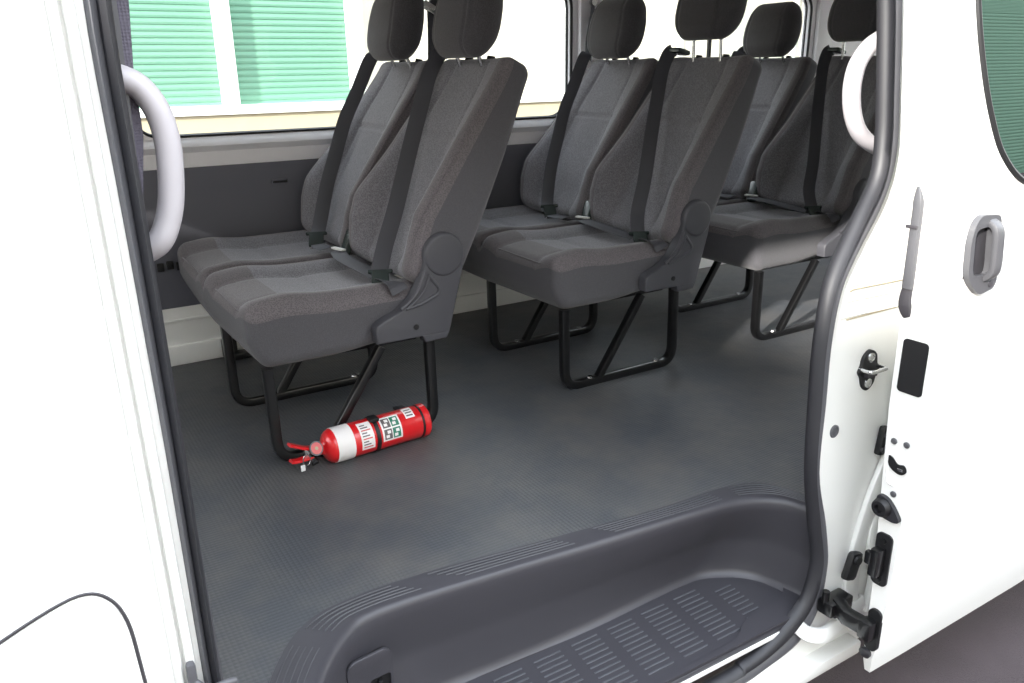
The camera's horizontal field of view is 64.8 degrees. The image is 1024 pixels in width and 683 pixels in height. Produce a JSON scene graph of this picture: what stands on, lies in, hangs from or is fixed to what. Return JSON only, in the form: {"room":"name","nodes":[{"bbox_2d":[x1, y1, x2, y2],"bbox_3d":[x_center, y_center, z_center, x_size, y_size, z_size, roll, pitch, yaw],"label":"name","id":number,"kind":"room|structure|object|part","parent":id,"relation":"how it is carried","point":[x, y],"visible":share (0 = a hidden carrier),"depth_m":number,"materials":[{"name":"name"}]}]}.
{"room":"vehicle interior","nodes":[
{"label":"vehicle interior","id":0,"kind":"room"},
{"bbox_2d":[0,0,931,682],"bbox_3d":[0.622,-0.033,1.660,6.200,1.720,0.218,-12,22,-30],"label":"wall","id":1,"kind":"structure","parent":0,"point":[94,586],"depth_m":0.94,"materials":[{"name":"white metal"}]},
{"bbox_3d":[-1.240,0.369,0.559,1.799,1.720,0.185,-12,22,-30],"label":"panel","id":2,"kind":"part","parent":1,"relation":"part of","materials":[{"name":"white paint"}]},
{"bbox_2d":[121,64,184,260],"bbox_3d":[-0.459,-0.216,0.996,0.098,0.285,0.057,-2,19,-5],"label":"handle","id":3,"kind":"object","parent":1,"relation":"attached to","point":[164,231],"visible":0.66,"depth_m":0.99,"materials":[{"name":"grey plastic"}]},
{"bbox_2d":[112,0,222,680],"bbox_3d":[-0.485,-0.024,1.030,0.132,1.300,0.186,-12,22,-30],"label":"trim","id":4,"kind":"structure","parent":1,"relation":"attached to","point":[121,12],"depth_m":0.96,"materials":[{"name":"grey plastic"}]},
{"bbox_2d":[185,660,236,682],"bbox_3d":[-0.400,0.451,1.075,0.062,0.060,0.019,-5,19,-11],"label":"door stop","id":5,"kind":"object","parent":1,"relation":"attached to","point":[190,666],"visible":1,"depth_m":1.06,"materials":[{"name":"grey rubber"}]},
{"bbox_3d":[-0.396,0.456,1.076,0.056,0.019,0.016,-7,19,-16],"label":"arm","id":6,"kind":"part","parent":5,"relation":"part of","materials":[{"name":"grey metal"}]},
{"bbox_2d":[83,0,902,682],"bbox_3d":[0.179,0.039,1.411,1.485,1.577,0.181,-12,22,-30],"label":"seal","id":7,"kind":"object","parent":1,"relation":"attached to","point":[99,16],"visible":0.99,"depth_m":1.58,"materials":[{"name":"rubber"}]},
{"bbox_3d":[0.204,0.857,1.592,1.460,0.035,0.050,-12,22,-30],"label":"sill","id":8,"kind":"part","parent":1,"relation":"part of","materials":[{"name":"white paint"}]},
{"bbox_2d":[795,594,864,643],"bbox_3d":[0.738,0.636,1.858,0.253,0.069,0.054,-12,22,-30],"label":"rail cover","id":9,"kind":"object","parent":1,"relation":"attached to","point":[827,632],"visible":0.73,"depth_m":1.82,"materials":[{"name":"white paint"}]},
{"bbox_2d":[830,425,838,437],"bbox_3d":[0.697,0.195,1.743,0.030,0.030,0.006,-12,22,-30],"label":"plug","id":10,"kind":"object","parent":1,"relation":"attached to","point":[834,431],"visible":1,"depth_m":1.74,"materials":[{"name":"grey plastic"}]},
{"bbox_2d":[842,32,875,153],"bbox_3d":[0.798,-0.538,1.775,0.221,0.309,0.057,-16,24,-38],"label":"handle","id":11,"kind":"object","parent":1,"relation":"attached to","point":[857,129],"visible":0.55,"depth_m":1.71,"materials":[{"name":"grey plastic"}]},
{"bbox_2d":[857,349,887,390],"bbox_3d":[0.786,0.066,1.751,0.072,0.094,0.036,-12,22,-30],"label":"latch","id":12,"kind":"object","parent":1,"relation":"in","point":[868,369],"depth_m":1.75,"materials":[{"name":"black metal"}]},
{"bbox_2d":[874,425,886,454],"bbox_3d":[0.840,0.225,1.825,0.030,0.070,0.023,-12,22,-30],"label":"buffer","id":13,"kind":"object","parent":1,"relation":"attached to","point":[879,449],"visible":0.69,"depth_m":1.82,"materials":[{"name":"black rubber"}]},
{"bbox_2d":[817,0,1023,671],"bbox_3d":[1.610,-0.220,2.038,2.080,1.638,0.192,-12,21,-29],"label":"sliding door","id":14,"kind":"structure","parent":1,"relation":"in","point":[949,507],"depth_m":1.60,"materials":[{"name":"white paint"}]},
{"bbox_3d":[0.782,0.623,1.744,0.009,0.104,0.030,-12,22,-30],"label":"roller arm","id":15,"kind":"part","parent":14,"relation":"part of","materials":[{"name":"black rubber"}]},
{"bbox_2d":[871,498,890,516],"bbox_3d":[0.757,0.342,1.657,0.014,0.042,0.042,-12,22,-30],"label":"buffer","id":16,"kind":"object","parent":14,"relation":"on","point":[881,507],"depth_m":1.65,"materials":[{"name":"black rubber"}]},
{"bbox_3d":[0.747,-0.191,1.498,0.016,0.191,0.022,-12,22,-30],"label":"handle","id":17,"kind":"part","parent":14,"relation":"part of","materials":[{"name":"grey plastic"}]},
{"bbox_3d":[0.883,-0.163,1.514,0.108,0.154,0.012,-12,22,-30],"label":"handle","id":18,"kind":"part","parent":14,"relation":"part of","materials":[{"name":"grey plastic"}]},
{"bbox_3d":[1.565,-0.681,1.856,1.928,0.562,0.088,-12,22,-30],"label":"door glass","id":19,"kind":"part","parent":14,"relation":"part of","materials":[{"name":"green glass"}]},
{"bbox_2d":[171,255,832,682],"bbox_3d":[0.358,0.110,2.671,5.500,0.030,1.895,-12,22,-30],"label":"floor","id":20,"kind":"structure","parent":0,"point":[513,455],"depth_m":2.13,"materials":[{"name":"grey rubber"}]},
{"bbox_2d":[177,0,527,461],"bbox_3d":[-0.525,-0.431,2.401,0.821,1.198,0.993,-12,22,-30],"label":"seat","id":21,"kind":"object","parent":20,"relation":"on","point":[404,181],"visible":1,"depth_m":2.20,"materials":[{"name":"fabric"}]},
{"bbox_2d":[177,230,412,366],"bbox_3d":[-0.662,-0.169,2.400,0.492,0.187,0.890,-12,22,-30],"label":"seat cushion","id":22,"kind":"object","parent":21,"relation":"on","point":[293,296],"depth_m":2.12,"materials":[{"name":"fabric"}]},
{"bbox_3d":[-0.640,0.034,2.481,0.469,0.270,0.027,-12,22,-30],"label":"leg frame","id":23,"kind":"part","parent":21,"relation":"part of","materials":[{"name":"black metal"}]},
{"bbox_3d":[-0.412,0.149,2.131,0.469,0.270,0.027,-12,22,-30],"label":"leg frame","id":24,"kind":"part","parent":21,"relation":"part of","materials":[{"name":"black metal"}]},
{"bbox_3d":[-0.456,-0.601,2.642,0.404,0.600,0.450,-12,22,-30],"label":"backrest","id":25,"kind":"part","parent":21,"relation":"part of","materials":[{"name":"fabric"}]},
{"bbox_3d":[-0.324,-0.879,2.552,0.030,0.054,0.010,-12,22,-30],"label":"headrest post","id":26,"kind":"part","parent":21,"relation":"part of","materials":[{"name":"silver metal"}]},
{"bbox_3d":[-0.217,-0.481,2.275,0.404,0.600,0.450,-12,22,-30],"label":"backrest","id":27,"kind":"part","parent":21,"relation":"part of","materials":[{"name":"fabric"}]},
{"bbox_3d":[-0.151,-0.791,2.285,0.030,0.054,0.010,-12,22,-30],"label":"headrest post","id":28,"kind":"part","parent":21,"relation":"part of","materials":[{"name":"silver metal"}]},
{"bbox_3d":[-0.085,-0.759,2.185,0.030,0.054,0.010,-12,22,-30],"label":"headrest post","id":29,"kind":"part","parent":21,"relation":"part of","materials":[{"name":"silver metal"}]},
{"bbox_2d":[287,403,431,471],"bbox_3d":[-0.399,0.247,2.102,0.387,0.101,0.099,-14,22,-33],"label":"fire extinguisher","id":30,"kind":"object","parent":20,"relation":"on","point":[373,433],"visible":1,"depth_m":2.08,"materials":[{"name":"red metal"}]},
{"bbox_3d":[-0.524,0.261,1.998,0.024,0.039,0.066,15,24,39],"label":"lever","id":31,"kind":"part","parent":30,"relation":"part of","materials":[{"name":"red metal"}]},
{"bbox_3d":[-0.522,0.292,2.007,0.064,0.014,0.025,-15,23,-35],"label":"lever","id":32,"kind":"part","parent":30,"relation":"part of","materials":[{"name":"red metal"}]},
{"bbox_2d":[269,483,809,682],"bbox_3d":[0.091,0.602,1.641,1.359,0.305,0.312,-12,22,-30],"label":"step","id":33,"kind":"structure","parent":20,"relation":"attached to","point":[739,554],"depth_m":1.71,"materials":[{"name":"plastic"}]},
{"bbox_3d":[0.232,0.685,1.622,1.038,0.008,0.090,-12,22,-30],"label":"scuff rail","id":34,"kind":"part","parent":33,"relation":"part of","materials":[{"name":"plastic"}]},
{"bbox_2d":[462,0,761,388],"bbox_3d":[0.246,-0.609,2.814,0.821,1.248,0.943,-12,22,-30],"label":"seat","id":35,"kind":"object","parent":20,"relation":"on","point":[620,194],"visible":0.98,"depth_m":2.68,"materials":[{"name":"fabric"}]},
{"bbox_3d":[0.118,-0.128,2.922,0.469,0.270,0.027,-12,22,-30],"label":"leg frame","id":36,"kind":"part","parent":35,"relation":"part of","materials":[{"name":"black metal"}]},
{"bbox_2d":[462,205,669,308],"bbox_3d":[0.096,-0.330,2.841,0.492,0.187,0.890,-12,22,-30],"label":"seat cushion","id":37,"kind":"object","parent":35,"relation":"on","point":[560,256],"depth_m":2.57,"materials":[{"name":"fabric"}]},
{"bbox_3d":[0.302,-0.762,3.083,0.404,0.600,0.450,-12,22,-30],"label":"backrest","id":38,"kind":"part","parent":35,"relation":"part of","materials":[{"name":"fabric"}]},
{"bbox_3d":[0.346,-0.013,2.572,0.469,0.270,0.027,-12,22,-30],"label":"leg frame","id":39,"kind":"part","parent":35,"relation":"part of","materials":[{"name":"black metal"}]},
{"bbox_3d":[0.541,-0.642,2.716,0.404,0.600,0.450,-12,22,-30],"label":"backrest","id":40,"kind":"part","parent":35,"relation":"part of","materials":[{"name":"fabric"}]},
{"bbox_3d":[0.614,-0.978,2.723,0.016,0.100,0.010,-12,22,-30],"label":"headrest post","id":41,"kind":"part","parent":35,"relation":"part of","materials":[{"name":"silver metal"}]},
{"bbox_3d":[0.679,-0.945,2.622,0.016,0.100,0.010,-12,22,-30],"label":"headrest post","id":42,"kind":"part","parent":35,"relation":"part of","materials":[{"name":"silver metal"}]},
{"bbox_2d":[668,0,876,340],"bbox_3d":[0.959,-0.761,3.230,0.821,1.248,0.943,-12,22,-30],"label":"seat","id":43,"kind":"object","parent":20,"relation":"on","point":[796,178],"visible":0.7,"depth_m":3.13,"materials":[{"name":"fabric"}]},
{"bbox_3d":[0.831,-0.279,3.337,0.469,0.270,0.027,-12,22,-30],"label":"leg frame","id":44,"kind":"part","parent":43,"relation":"part of","materials":[{"name":"black metal"}]},
{"bbox_3d":[1.015,-0.914,3.498,0.404,0.600,0.450,-12,22,-30],"label":"backrest","id":45,"kind":"part","parent":43,"relation":"part of","materials":[{"name":"fabric"}]},
{"bbox_2d":[702,198,841,270],"bbox_3d":[0.809,-0.482,3.256,0.492,0.187,0.890,-12,22,-30],"label":"seat cushion","id":46,"kind":"object","parent":43,"relation":"on","point":[755,234],"depth_m":2.92,"materials":[{"name":"fabric"}]},
{"bbox_3d":[1.059,-0.165,2.988,0.469,0.270,0.027,-12,22,-30],"label":"leg frame","id":47,"kind":"part","parent":43,"relation":"part of","materials":[{"name":"black metal"}]},
{"bbox_3d":[1.254,-0.794,3.132,0.404,0.600,0.450,-12,22,-30],"label":"backrest","id":48,"kind":"part","parent":43,"relation":"part of","materials":[{"name":"fabric"}]},
{"bbox_3d":[1.303,-1.142,3.174,0.016,0.100,0.010,-12,22,-30],"label":"headrest post","id":49,"kind":"part","parent":43,"relation":"part of","materials":[{"name":"silver metal"}]},
{"bbox_2d":[143,0,875,366],"bbox_3d":[-0.138,-0.773,3.200,5.500,1.320,0.079,-12,22,-30],"label":"wall","id":50,"kind":"structure","parent":0,"point":[249,184],"depth_m":2.78,"materials":[{"name":"dark grey plastic"},{"name":"light grey plastic"}]},
{"bbox_3d":[-0.125,-0.551,3.259,5.500,0.460,0.022,-12,22,-30],"label":"panel","id":51,"kind":"part","parent":50,"relation":"part of","materials":[{"name":"grey plastic"}]},
{"bbox_2d":[143,0,572,137],"bbox_3d":[-0.488,-1.038,2.896,1.714,0.527,0.043,-12,22,-30],"label":"window","id":52,"kind":"structure","parent":50,"relation":"in","point":[570,1],"depth_m":2.90,"materials":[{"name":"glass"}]},
{"bbox_2d":[424,0,437,56],"bbox_3d":[-0.269,-1.013,2.972,0.127,0.686,0.036,-12,22,-30],"label":"belt","id":53,"kind":"object","parent":50,"relation":"hanging from","point":[430,6],"visible":0.29,"depth_m":2.90,"materials":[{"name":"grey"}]},
{"bbox_2d":[585,0,597,61],"bbox_3d":[0.317,-1.288,3.216,0.038,0.331,0.181,2,19,9],"label":"belt","id":54,"kind":"object","parent":50,"relation":"attached to","point":[593,3],"visible":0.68,"depth_m":3.24,"materials":[{"name":"grey"}]},
{"bbox_2d":[706,0,812,56],"bbox_3d":[0.918,-1.338,3.715,1.304,0.527,0.043,-12,22,-30],"label":"window","id":55,"kind":"structure","parent":50,"relation":"in","point":[709,42],"depth_m":3.98,"materials":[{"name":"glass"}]},
{"bbox_3d":[0.918,-1.338,3.715,1.304,0.527,0.043,-12,22,-30],"label":"frame","id":56,"kind":"part","parent":55,"relation":"part of","materials":[{"name":"black rubber"}]},
{"label":"outside","id":57,"kind":"structure","parent":0,"visible":0},
{"bbox_2d":[472,580,1023,682],"bbox_3d":[1.968,0.438,3.763,80.000,0.100,80.000,-12,22,-30],"label":"ground","id":58,"kind":"structure","parent":57,"point":[985,645],"depth_m":2.29,"materials":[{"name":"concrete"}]},
{"bbox_2d":[140,0,803,133],"bbox_3d":[2.407,-6.863,16.452,46.250,5.610,0.500,-12,22,-30],"label":"wall","id":59,"kind":"structure","parent":58,"relation":"on","point":[532,32],"depth_m":15.23,"materials":[{"name":"painted metal"},{"name":"plastic"},{"name":"glass"}]},
{"bbox_2d":[129,0,222,110],"bbox_3d":[-5.720,-5.661,11.582,2.480,4.560,0.060,-12,22,-30],"label":"roller shutter","id":60,"kind":"object","parent":59,"relation":"attached to","point":[173,43],"visible":0.28,"depth_m":12.37,"materials":[{"name":"green"}]},
{"bbox_3d":[-4.527,-5.807,12.238,0.250,4.700,0.220,-12,22,-30],"label":"post","id":61,"kind":"part","parent":59,"relation":"part of","materials":[{"name":"white paint"}]},
{"bbox_2d":[229,0,349,106],"bbox_3d":[-3.638,-6.105,12.795,1.920,4.560,0.060,-12,22,-30],"label":"roller shutter","id":62,"kind":"object","parent":59,"relation":"attached to","point":[288,52],"visible":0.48,"depth_m":13.25,"materials":[{"name":"green"}]},
{"bbox_3d":[-2.683,-6.200,13.312,0.250,4.700,0.220,-12,22,-30],"label":"post","id":63,"kind":"part","parent":59,"relation":"part of","materials":[{"name":"white paint"}]}
]}

